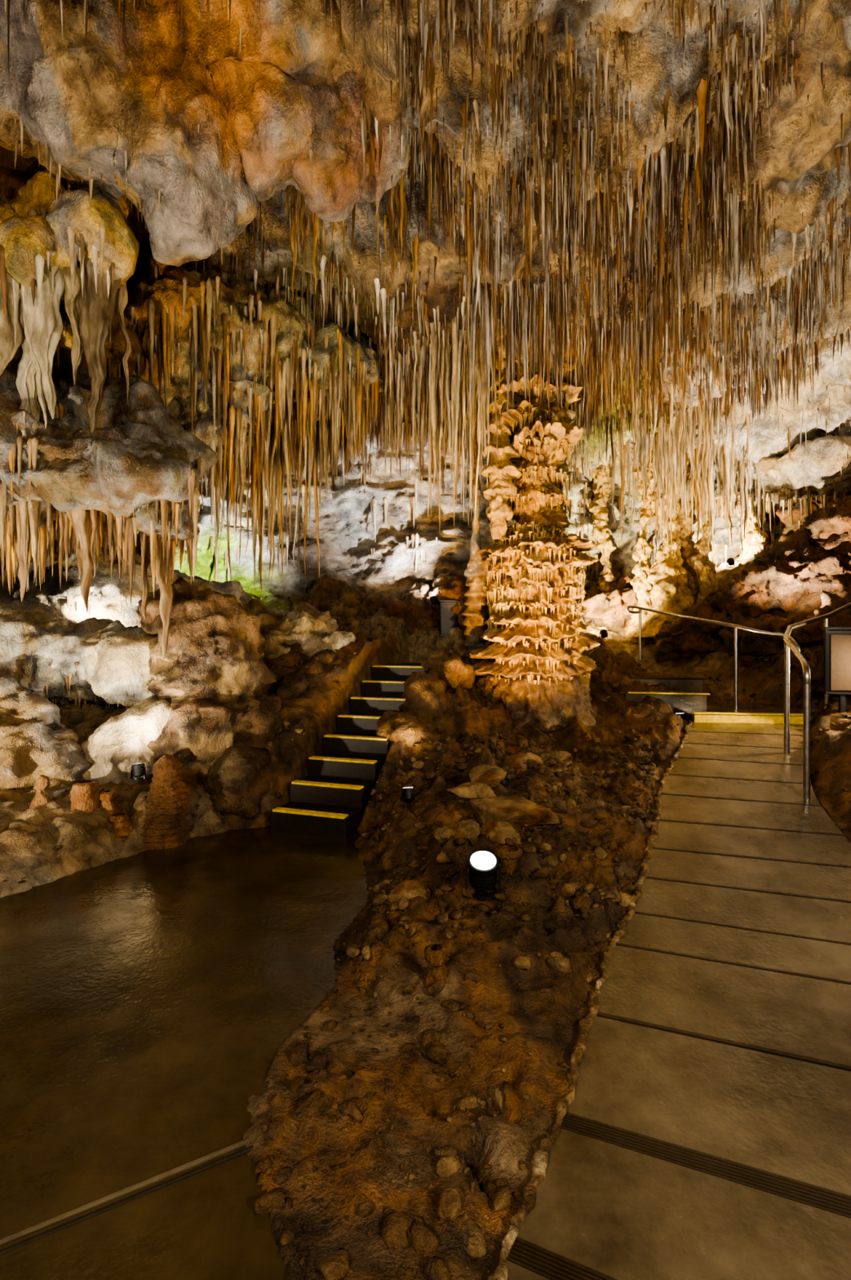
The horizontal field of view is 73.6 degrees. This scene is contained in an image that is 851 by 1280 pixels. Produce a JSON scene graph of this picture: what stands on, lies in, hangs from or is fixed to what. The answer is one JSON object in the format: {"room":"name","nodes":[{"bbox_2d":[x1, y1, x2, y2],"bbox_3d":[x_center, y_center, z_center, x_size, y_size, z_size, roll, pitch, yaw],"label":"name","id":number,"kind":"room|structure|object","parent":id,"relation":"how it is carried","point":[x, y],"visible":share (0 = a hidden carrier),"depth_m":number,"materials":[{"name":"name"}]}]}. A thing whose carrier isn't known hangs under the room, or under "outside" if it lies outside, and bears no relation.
{"room":"cave","nodes":[
{"label":"cave","id":0,"kind":"room"},
{"bbox_2d":[0,531,151,575],"bbox_3d":[-5.407,-1.735,4.229,2.317,7.370,10.579,0,0,13],"label":"wall","id":1,"kind":"structure","parent":0,"point":[138,548],"depth_m":8.25,"materials":[{"name":"stone"}]},
{"bbox_2d":[0,344,218,604],"bbox_3d":[-3.386,-1.544,5.099,2.933,2.497,1.661,0,0,0],"label":"rock ledge","id":2,"kind":"object","parent":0,"point":[139,466],"depth_m":4.71,"materials":[{"name":"beige stone"}]},
{"bbox_2d":[0,825,368,1279],"bbox_3d":[-3.200,1.655,2.050,6.200,0.029,6.500,0,0,0],"label":"floor","id":3,"kind":"structure","parent":0,"point":[146,996],"depth_m":2.38,"materials":[{"name":"brown concrete"}]},
{"bbox_2d":[0,674,92,802],"bbox_3d":[-3.543,1.170,5.062,1.796,1.714,1.261,0,0,22],"label":"boulder","id":4,"kind":"object","parent":3,"relation":"on","point":[34,743],"visible":0.5,"depth_m":4.90,"materials":[{"name":"beige stone"}]},
{"bbox_2d":[29,775,53,807],"bbox_3d":[-2.996,1.229,4.442,0.198,0.324,0.201,0,0,0],"label":"stalagmite","id":5,"kind":"object","parent":4,"relation":"on","point":[41,798],"visible":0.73,"depth_m":4.41},
{"bbox_2d":[80,695,170,785],"bbox_3d":[-2.845,1.198,5.434,0.859,1.295,0.912,0,0,33],"label":"boulder","id":6,"kind":"object","parent":3,"relation":"on","point":[120,743],"visible":0.43,"depth_m":5.20,"materials":[{"name":"beige stone"}]},
{"bbox_2d":[0,1137,253,1254],"bbox_3d":[-1.395,1.645,1.405,2.056,0.014,0.044,0,0,-29],"label":"threshold strip","id":7,"kind":"object","parent":3,"relation":"on","point":[241,1144],"visible":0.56,"depth_m":1.69,"materials":[{"name":"metal"}]},
{"bbox_2d":[203,648,337,829],"bbox_3d":[-1.478,0.925,6.200,0.774,1.897,2.706,0,0,16],"label":"rocks","id":8,"kind":"object","parent":3,"relation":"on","point":[237,781],"visible":0.38,"depth_m":5.00},
{"bbox_2d":[243,597,363,659],"bbox_3d":[-1.768,0.077,7.311,2.123,1.236,1.322,0,0,25],"label":"boulder","id":9,"kind":"object","parent":8,"relation":"on","point":[314,629],"visible":0.33,"depth_m":6.92,"materials":[{"name":"brown stone"}]},
{"bbox_2d":[271,662,425,839],"bbox_3d":[-0.456,1.000,6.506,0.820,1.370,3.530,0,0,18],"label":"staircase","id":10,"kind":"structure","parent":3,"relation":"on","point":[331,800],"depth_m":5.43,"materials":[{"name":"concrete"},{"name":"dark rubber"},{"name":"yellow paint"}]},
{"bbox_2d":[0,528,850,1279],"bbox_3d":[1.230,-0.475,6.862,15.460,4.521,13.325,0,0,0],"label":"earth mound","id":11,"kind":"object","parent":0,"point":[539,1005],"visible":0.21,"depth_m":3.14,"materials":[{"name":"brown soil"}]},
{"bbox_2d":[70,780,99,811],"bbox_3d":[-2.728,1.263,4.545,0.229,0.258,0.225,0,0,0],"label":"stalagmite","id":12,"kind":"object","parent":11,"relation":"on","point":[85,796],"visible":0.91,"depth_m":4.48},
{"bbox_2d":[99,790,122,815],"bbox_3d":[-2.586,1.328,4.628,0.229,0.198,0.231,0,0,0],"label":"stalagmite","id":13,"kind":"object","parent":11,"relation":"on","point":[108,800],"visible":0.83,"depth_m":4.57},
{"bbox_2d":[108,813,133,837],"bbox_3d":[-2.396,1.452,4.520,0.235,0.144,0.254,0,0,0],"label":"stalagmite","id":14,"kind":"object","parent":11,"relation":"on","point":[121,825],"visible":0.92,"depth_m":4.45},
{"bbox_2d":[0,546,253,709],"bbox_3d":[-3.851,-0.177,6.692,3.272,2.063,2.494,0,0,-4],"label":"flowstone bulge","id":15,"kind":"object","parent":11,"relation":"on","point":[50,643],"visible":0.59,"depth_m":5.79,"materials":[{"name":"white stone"}]},
{"bbox_2d":[130,763,146,779],"bbox_3d":[-2.442,1.113,4.841,0.124,0.135,0.107,0,0,44],"label":"spotlight fixture","id":16,"kind":"object","parent":11,"relation":"on","point":[139,770],"visible":1,"depth_m":4.81,"materials":[{"name":"black metal"}]},
{"bbox_2d":[140,754,191,849],"bbox_3d":[-2.133,1.346,4.683,0.427,0.808,0.471,0,0,0],"label":"stalagmite","id":17,"kind":"object","parent":11,"relation":"on","point":[166,826],"visible":0.95,"depth_m":4.58},
{"bbox_2d":[137,576,283,768],"bbox_3d":[-2.186,0.635,5.858,1.746,2.616,1.460,0,0,0],"label":"boulder","id":18,"kind":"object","parent":11,"relation":"on","point":[211,674],"depth_m":5.46,"materials":[{"name":"beige stone"}]},
{"bbox_2d":[401,786,415,802],"bbox_3d":[-0.147,1.323,4.893,0.109,0.130,0.119,0,0,-36],"label":"spotlight fixture","id":19,"kind":"object","parent":11,"relation":"on","point":[408,793],"visible":1,"depth_m":4.86,"materials":[{"name":"black metal"}]},
{"bbox_2d":[389,879,431,904],"bbox_3d":[-0.101,1.524,3.409,0.269,0.128,0.195,0,0,-21],"label":"rock","id":20,"kind":"object","parent":11,"relation":"on","point":[411,889],"visible":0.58,"depth_m":3.39,"materials":[{"name":"brown stone"}]},
{"bbox_2d":[376,649,475,747],"bbox_3d":[-0.009,0.698,6.419,0.796,1.154,1.809,0,0,28],"label":"boulder","id":21,"kind":"object","parent":11,"relation":"on","point":[424,695],"visible":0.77,"depth_m":6.14,"materials":[{"name":"brown stone"}]},
{"bbox_2d":[3,613,850,1279],"bbox_3d":[1.161,0.644,4.832,8.778,2.132,7.392,0,0,0],"label":"rubble","id":22,"kind":"object","parent":11,"relation":"on","point":[397,1229],"visible":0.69,"depth_m":2.78,"materials":[{"name":"limestone"},{"name":"stone"}]},
{"bbox_2d":[423,943,447,986],"bbox_3d":[0.063,1.518,2.644,0.181,0.204,0.210,0,0,0],"label":"stalagmite","id":23,"kind":"object","parent":11,"relation":"on","point":[435,953],"visible":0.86,"depth_m":2.58},
{"bbox_2d":[433,819,480,845],"bbox_3d":[0.216,1.312,3.875,0.305,0.185,0.228,0,0,14],"label":"rock","id":24,"kind":"object","parent":11,"relation":"on","point":[468,828],"visible":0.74,"depth_m":3.81,"materials":[{"name":"brown stone"}]},
{"bbox_2d":[445,782,497,801],"bbox_3d":[0.361,1.208,4.464,0.412,0.184,0.311,0,0,0],"label":"rock","id":25,"kind":"object","parent":11,"relation":"on","point":[467,791],"visible":0.84,"depth_m":4.37,"materials":[{"name":"brown stone"}]},
{"bbox_2d":[466,849,501,899],"bbox_3d":[0.330,1.341,3.268,0.201,0.226,0.209,0,0,0],"label":"spotlight fixture","id":26,"kind":"object","parent":11,"relation":"on","point":[483,865],"visible":0.99,"depth_m":3.23,"materials":[{"name":"black metal"}]},
{"bbox_2d":[469,764,506,787],"bbox_3d":[0.502,1.135,4.635,0.316,0.215,0.197,0,0,22],"label":"rock","id":27,"kind":"object","parent":11,"relation":"on","point":[488,774],"visible":0.64,"depth_m":4.60,"materials":[{"name":"brown stone"}]},
{"bbox_2d":[480,820,522,844],"bbox_3d":[0.521,1.359,3.952,0.334,0.197,0.243,0,0,0],"label":"rock","id":28,"kind":"object","parent":11,"relation":"on","point":[498,831],"visible":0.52,"depth_m":3.90,"materials":[{"name":"brown stone"}]},
{"bbox_2d":[499,773,508,786],"bbox_3d":[0.606,1.177,4.722,0.136,0.184,0.159,0,0,27],"label":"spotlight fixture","id":29,"kind":"object","parent":11,"relation":"on","point":[503,782],"visible":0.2,"depth_m":4.69,"materials":[{"name":"black metal"}]},
{"bbox_2d":[493,844,522,874],"bbox_3d":[0.505,1.359,3.502,0.176,0.156,0.187,0,0,0],"label":"rock","id":30,"kind":"object","parent":11,"relation":"on","point":[508,855],"visible":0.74,"depth_m":3.45,"materials":[{"name":"brown stone"}]},
{"bbox_2d":[469,795,559,827],"bbox_3d":[0.646,1.286,4.145,0.645,0.232,0.296,0,0,0],"label":"rock","id":31,"kind":"object","parent":11,"relation":"on","point":[518,811],"visible":0.9,"depth_m":4.08,"materials":[{"name":"brown stone"}]},
{"bbox_2d":[502,752,543,773],"bbox_3d":[0.893,1.131,5.175,0.396,0.194,0.230,0,0,0],"label":"rock","id":32,"kind":"object","parent":11,"relation":"on","point":[517,760],"visible":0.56,"depth_m":5.18,"materials":[{"name":"brown stone"}]},
{"bbox_2d":[539,751,574,762],"bbox_3d":[1.310,1.176,5.617,0.336,0.181,0.227,0,0,39],"label":"rock","id":33,"kind":"object","parent":11,"relation":"on","point":[561,755],"visible":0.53,"depth_m":5.55,"materials":[{"name":"brown stone"}]},
{"bbox_2d":[600,629,608,639],"bbox_3d":[3.100,-0.098,9.873,0.142,0.178,0.156,0,0,0],"label":"spotlight fixture","id":34,"kind":"object","parent":11,"relation":"on","point":[604,633],"visible":1,"depth_m":9.84,"materials":[{"name":"black metal"}]},
{"bbox_2d":[506,721,850,1279],"bbox_3d":[1.865,1.342,3.167,1.714,0.862,7.255,0,0,24],"label":"footpath","id":35,"kind":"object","parent":11,"relation":"on","point":[705,1134],"visible":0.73,"depth_m":2.22,"materials":[{"name":"grey concrete"}]},
{"bbox_2d":[487,720,692,1279],"bbox_3d":[1.262,1.288,3.328,0.249,0.791,6.939,0,0,28],"label":"kerb","id":36,"kind":"object","parent":35,"relation":"on","point":[540,1163],"visible":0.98,"depth_m":2.19,"materials":[{"name":"stone"}]},
{"bbox_2d":[783,602,850,799],"bbox_3d":[4.066,0.364,5.865,0.473,1.873,3.363,0,0,45],"label":"handrail","id":37,"kind":"object","parent":35,"relation":"on","point":[789,642],"visible":0.85,"depth_m":5.15,"materials":[{"name":"silver metal"}]},
{"bbox_2d":[675,713,685,719],"bbox_3d":[2.951,0.905,6.598,0.110,0.124,0.106,0,0,43],"label":"spotlight fixture","id":38,"kind":"object","parent":11,"relation":"on","point":[682,715],"visible":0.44,"depth_m":6.56,"materials":[{"name":"metal"}]},
{"bbox_2d":[625,675,816,724],"bbox_3d":[3.524,0.790,7.443,1.925,0.560,2.373,0,0,7],"label":"stairs","id":39,"kind":"structure","parent":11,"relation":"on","point":[688,698],"depth_m":6.97,"materials":[{"name":"grey concrete"}]},
{"bbox_2d":[626,605,784,706],"bbox_3d":[3.787,0.129,8.230,0.423,1.442,3.299,0,0,-12],"label":"handrail","id":40,"kind":"object","parent":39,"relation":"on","point":[736,627],"visible":0.6,"depth_m":7.04,"materials":[{"name":"silver metal"}]},
{"bbox_2d":[726,557,734,568],"bbox_3d":[5.897,-1.495,10.969,0.148,0.184,0.158,0,0,0],"label":"spotlight fixture","id":41,"kind":"object","parent":11,"relation":"on","point":[731,562],"visible":1,"depth_m":10.95,"materials":[{"name":"black metal"}]},
{"bbox_2d":[822,626,850,712],"bbox_3d":[4.300,0.532,5.850,0.360,1.335,0.090,0,0,17],"label":"information panel","id":42,"kind":"object","parent":11,"relation":"on","point":[837,640],"visible":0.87,"depth_m":5.84,"materials":[{"name":"beige plastic"}]},
{"bbox_2d":[461,424,488,665],"bbox_3d":[0.711,-1.646,7.799,0.442,4.592,0.432,0,0,0],"label":"column","id":43,"kind":"structure","parent":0,"point":[476,613],"depth_m":7.69,"materials":[{"name":"brown stone"}]},
{"bbox_2d":[171,431,783,601],"bbox_3d":[1.821,-1.695,10.776,12.524,7.290,3.084,0,0,-15],"label":"wall","id":44,"kind":"structure","parent":0,"point":[346,532],"depth_m":9.37,"materials":[{"name":"stone"}]},
{"bbox_2d":[200,469,209,500],"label":"stalactites","id":45,"kind":"object","parent":44,"relation":"hanging from","point":[206,480],"depth_m":7.70,"materials":[{"name":"brown stone"}]},
{"bbox_2d":[288,568,489,635],"bbox_3d":[-0.491,-0.482,8.958,3.205,1.240,1.580,0,0,0],"label":"rock ledge","id":46,"kind":"object","parent":44,"relation":"attached to","point":[414,603],"visible":0.5,"depth_m":8.50,"materials":[{"name":"brown stone"}]},
{"bbox_2d":[430,595,439,606],"bbox_3d":[0.133,-0.565,8.231,0.107,0.149,0.130,0,0,-35],"label":"spotlight fixture","id":47,"kind":"object","parent":46,"relation":"on","point":[434,600],"visible":1,"depth_m":8.20,"materials":[{"name":"black metal"}]},
{"bbox_2d":[438,600,459,636],"bbox_3d":[0.330,-0.315,8.350,0.300,0.530,0.240,0,0,-6],"label":"electrical cabinet","id":48,"kind":"object","parent":46,"relation":"attached to","point":[448,620],"visible":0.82,"depth_m":8.23,"materials":[{"name":"metal"}]},
{"bbox_2d":[400,422,404,471],"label":"stalactites","id":49,"kind":"object","parent":44,"relation":"hanging from","point":[402,430],"depth_m":7.74,"materials":[{"name":"beige stone"}]},
{"bbox_2d":[610,426,639,527],"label":"stalactites","id":50,"kind":"object","parent":44,"relation":"hanging from","point":[613,467],"depth_m":10.14,"materials":[{"name":"beige stone"}]},
{"bbox_2d":[632,473,635,517],"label":"stalactites","id":51,"kind":"object","parent":44,"relation":"hanging from","point":[634,482],"depth_m":11.27,"materials":[{"name":"beige stone"}]},
{"bbox_2d":[765,501,775,531],"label":"stalactites","id":52,"kind":"object","parent":44,"relation":"hanging from","point":[774,504],"depth_m":11.13,"materials":[{"name":"beige stone"}]},
{"bbox_2d":[183,425,786,585],"bbox_3d":[1.829,-3.050,10.515,12.287,4.740,2.514,0,0,-16],"label":"stalactites","id":53,"kind":"structure","parent":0,"point":[413,500],"depth_m":9.34,"materials":[{"name":"beige stone"}]},
{"bbox_2d":[126,0,850,502],"bbox_3d":[0.988,-3.720,6.245,18.975,2.839,17.490,0,0,0],"label":"ceiling","id":54,"kind":"structure","parent":0,"point":[805,125],"depth_m":5.05,"materials":[{"name":"stone"}]},
{"bbox_2d":[0,146,129,349],"bbox_3d":[-3.191,-3.346,4.902,1.632,1.931,0.682,0,0,0],"label":"arch","id":55,"kind":"object","parent":54,"relation":"attached to","point":[11,180],"visible":0.06,"depth_m":4.75,"materials":[{"name":"brown stone"}]},
{"bbox_2d":[0,169,139,370],"bbox_3d":[-3.380,-3.007,4.584,2.258,1.676,0.937,0,0,0],"label":"rock formation","id":56,"kind":"object","parent":54,"relation":"attached to","point":[34,224],"depth_m":4.25,"materials":[{"name":"brown stone"}]},
{"bbox_2d":[5,253,384,590],"bbox_3d":[-3.001,-2.345,6.280,5.154,3.655,1.872,0,0,-11],"label":"flowstone drapery mass","id":57,"kind":"object","parent":54,"relation":"attached to","point":[215,355],"visible":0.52,"depth_m":6.02,"materials":[{"name":"brown stone"}]},
{"bbox_2d":[0,499,124,586],"bbox_3d":[-3.208,-0.913,4.952,1.870,0.912,0.474,0,0,0],"label":"stalactites","id":58,"kind":"object","parent":57,"relation":"attached to","point":[99,524],"visible":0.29,"depth_m":4.90,"materials":[{"name":"brown stone"}]},
{"bbox_2d":[0,240,139,437],"bbox_3d":[-3.132,-2.375,4.463,1.670,1.750,0.565,0,0,0],"label":"drapery stalactites","id":59,"kind":"object","parent":57,"relation":"hanging from","point":[90,317],"visible":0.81,"depth_m":4.38,"materials":[{"name":"beige stone"}]},
{"bbox_2d":[13,508,173,659],"bbox_3d":[-2.858,-0.580,4.905,1.467,1.500,0.433,0,0,0],"label":"stalactites","id":60,"kind":"object","parent":57,"relation":"attached to","point":[80,520],"visible":0.49,"depth_m":4.88,"materials":[{"name":"beige stone"}]},
{"bbox_2d":[0,0,417,266],"bbox_3d":[-2.126,-3.988,4.126,4.312,2.260,1.609,0,0,-10],"label":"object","id":61,"kind":"structure","parent":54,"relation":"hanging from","point":[197,126],"depth_m":3.89,"materials":[{"name":"brown stone"}]},
{"bbox_2d":[4,0,448,79],"bbox_3d":[-1.494,-4.044,3.217,3.628,1.569,0.594,0,0,0],"label":"straw","id":62,"kind":"object","parent":54,"relation":"attached to","point":[441,3],"visible":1,"depth_m":3.41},
{"bbox_2d":[213,392,326,594],"bbox_3d":[-1.668,-2.246,6.931,1.696,3.358,1.206,0,0,0],"label":"stalactites","id":63,"kind":"object","parent":54,"relation":"hanging from","point":[275,482],"visible":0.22,"depth_m":7.01,"materials":[{"name":"brown stone"}]},
{"bbox_2d":[280,423,282,447],"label":"stalactites","id":64,"kind":"object","parent":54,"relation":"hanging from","point":[282,424],"depth_m":7.02,"materials":[{"name":"brown stone"}]},
{"bbox_2d":[293,433,295,451],"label":"stalactites","id":65,"kind":"object","parent":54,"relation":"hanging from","point":[294,433],"depth_m":8.14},
{"bbox_2d":[315,426,319,462],"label":"stalactites","id":66,"kind":"object","parent":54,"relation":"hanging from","point":[316,427],"depth_m":7.00,"materials":[{"name":"brown stone"}]},
{"bbox_2d":[326,388,328,409],"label":"stalactites","id":67,"kind":"object","parent":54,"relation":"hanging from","point":[327,388],"depth_m":6.62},
{"bbox_2d":[280,159,418,316],"bbox_3d":[-0.698,-3.995,5.254,1.304,1.666,0.741,0,0,0],"label":"pendant stalactites","id":68,"kind":"object","parent":54,"relation":"hanging from","point":[390,206],"visible":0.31,"depth_m":5.46,"materials":[{"name":"brown stone"}]},
{"bbox_2d":[379,398,382,446],"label":"stalactites","id":69,"kind":"object","parent":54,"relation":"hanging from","point":[380,403],"depth_m":7.58,"materials":[{"name":"brown stone"}]},
{"bbox_2d":[339,300,462,488],"bbox_3d":[-0.680,-3.051,7.457,3.163,1.982,2.728,0,0,-4],"label":"stalactites","id":70,"kind":"object","parent":54,"relation":"hanging from","point":[388,412],"visible":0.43,"depth_m":7.43,"materials":[{"name":"beige stone"}]},
{"bbox_2d":[396,311,515,528],"bbox_3d":[0.404,-2.599,6.862,1.417,2.589,0.813,0,0,-26],"label":"stalactites","id":71,"kind":"object","parent":54,"relation":"hanging from","point":[461,375],"visible":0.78,"depth_m":6.77,"materials":[{"name":"beige stone"}]},
{"bbox_2d":[127,0,850,495],"bbox_3d":[1.501,-3.415,7.337,13.440,3.001,9.766,0,0,0],"label":"straw","id":72,"kind":"object","parent":54,"relation":"hanging from","point":[654,328],"visible":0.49,"depth_m":5.55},
{"bbox_2d":[351,0,850,452],"bbox_3d":[2.307,-3.643,5.959,5.849,2.412,5.786,0,0,0],"label":"tapered stalactites","id":73,"kind":"object","parent":54,"relation":"hanging from","point":[498,93],"visible":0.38,"depth_m":4.96,"materials":[{"name":"brown stone"}]},
{"bbox_2d":[570,341,691,469],"bbox_3d":[2.583,-3.501,8.281,2.946,1.523,2.095,0,0,0],"label":"stalactites","id":74,"kind":"object","parent":54,"relation":"hanging from","point":[633,405],"visible":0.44,"depth_m":8.37,"materials":[{"name":"beige stone"}]},
{"bbox_2d":[618,397,750,522],"bbox_3d":[4.122,-3.054,9.274,1.997,1.924,1.613,0,0,0],"label":"stalactites","id":75,"kind":"object","parent":54,"relation":"hanging from","point":[665,443],"visible":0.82,"depth_m":9.11,"materials":[{"name":"beige stone"}]},
{"bbox_2d":[681,444,766,555],"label":"stalactites","id":76,"kind":"object","parent":54,"relation":"hanging from","point":[744,481],"depth_m":9.79,"materials":[{"name":"beige stone"}]},
{"bbox_2d":[714,494,741,530],"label":"stalactites","id":77,"kind":"object","parent":54,"relation":"hanging from","point":[718,500],"depth_m":11.40,"materials":[{"name":"beige stone"}]},
{"bbox_2d":[750,497,757,518],"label":"stalactites","id":78,"kind":"object","parent":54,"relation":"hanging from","point":[753,504],"depth_m":10.65,"materials":[{"name":"beige stone"}]},
{"bbox_2d":[688,417,850,506],"bbox_3d":[7.147,-3.005,9.635,3.187,1.312,4.867,0,0,-30],"label":"ledge","id":79,"kind":"object","parent":54,"relation":"attached to","point":[823,465],"visible":0.58,"depth_m":9.25,"materials":[{"name":"beige stone"}]},
{"bbox_2d":[716,458,836,522],"bbox_3d":[6.137,-2.843,10.382,2.582,1.557,1.263,0,0,0],"label":"stalactites","id":80,"kind":"object","parent":54,"relation":"hanging from","point":[762,492],"visible":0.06,"depth_m":10.27,"materials":[{"name":"beige stone"}]},
{"bbox_2d":[467,319,611,731],"bbox_3d":[1.441,-1.213,7.385,2.086,5.302,2.108,0,0,0],"label":"column","id":81,"kind":"structure","parent":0,"point":[551,706],"depth_m":6.93,"materials":[{"name":"beige stone"}]},
{"bbox_2d":[481,351,522,541],"bbox_3d":[0.954,-2.546,7.120,0.500,2.592,0.496,0,0,0],"label":"stalagmite","id":82,"kind":"structure","parent":81,"relation":"on","point":[501,471],"depth_m":7.01},
{"bbox_2d":[483,382,591,692],"bbox_3d":[1.419,-1.258,7.400,1.401,3.821,1.404,0,0,-33],"label":"fringe","id":83,"kind":"object","parent":81,"relation":"attached to","point":[567,449],"visible":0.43,"depth_m":6.98,"materials":[{"name":"beige stone"}]},
{"bbox_2d":[589,464,617,630],"bbox_3d":[3.563,-1.890,11.463,0.843,3.680,0.867,0,0,0],"label":"column","id":84,"kind":"structure","parent":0,"point":[602,486],"depth_m":11.30,"materials":[{"name":"beige stone"}]},
{"bbox_2d":[623,458,656,642],"bbox_3d":[4.134,-1.840,10.720,0.820,3.780,0.838,0,0,0],"label":"column","id":85,"kind":"structure","parent":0,"point":[642,588],"depth_m":10.60,"materials":[{"name":"beige stone"}]},
{"bbox_2d":[625,448,697,637],"bbox_3d":[4.524,-1.890,10.405,1.544,3.680,1.581,0,0,0],"label":"stalagmite","id":86,"kind":"structure","parent":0,"point":[671,592],"depth_m":10.22},
{"bbox_2d":[654,464,675,546],"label":"stalactites","id":87,"kind":"object","parent":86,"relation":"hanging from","point":[673,503],"depth_m":10.03,"materials":[{"name":"beige stone"}]},
{"bbox_2d":[676,473,699,595],"bbox_3d":[4.868,-1.950,10.717,1.365,3.600,1.435,0,0,0],"label":"column","id":88,"kind":"structure","parent":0,"point":[687,548],"depth_m":10.55,"materials":[{"name":"brown stone"}]},
{"bbox_2d":[685,479,722,602],"bbox_3d":[5.088,-1.990,10.277,0.692,3.480,0.704,0,0,31],"label":"column","id":89,"kind":"structure","parent":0,"point":[705,571],"depth_m":10.18,"materials":[{"name":"brown stone"}]},
{"bbox_2d":[736,497,769,560],"bbox_3d":[6.607,-2.250,11.635,1.064,3.000,1.205,0,0,32],"label":"column","id":90,"kind":"structure","parent":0,"point":[752,544],"depth_m":11.49,"materials":[{"name":"beige stone"}]},
{"bbox_2d":[775,491,850,536],"bbox_3d":[7.120,-1.712,5.366,2.081,7.325,12.830,0,0,5],"label":"wall","id":91,"kind":"structure","parent":0,"point":[797,513],"depth_m":11.31,"materials":[{"name":"stone"}]},
{"bbox_2d":[577,494,850,702],"bbox_3d":[5.615,-0.694,9.403,3.962,3.405,6.175,0,0,-20],"label":"slope","id":92,"kind":"object","parent":91,"relation":"attached to","point":[817,558],"visible":0.72,"depth_m":8.76,"materials":[{"name":"brown stone"}]},
{"bbox_2d":[781,626,787,633],"bbox_3d":[4.994,-0.124,7.893,0.105,0.132,0.121,0,0,38],"label":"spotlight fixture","id":93,"kind":"object","parent":92,"relation":"attached to","point":[784,628],"visible":0.41,"depth_m":7.87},
{"bbox_2d":[780,497,795,528],"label":"stalactites","id":94,"kind":"object","parent":91,"relation":"hanging from","point":[790,501],"depth_m":10.89,"materials":[{"name":"beige stone"}]},
{"bbox_2d":[800,489,813,523],"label":"stalactites","id":95,"kind":"object","parent":91,"relation":"hanging from","point":[809,502],"depth_m":10.81,"materials":[{"name":"brown stone"}]}
]}

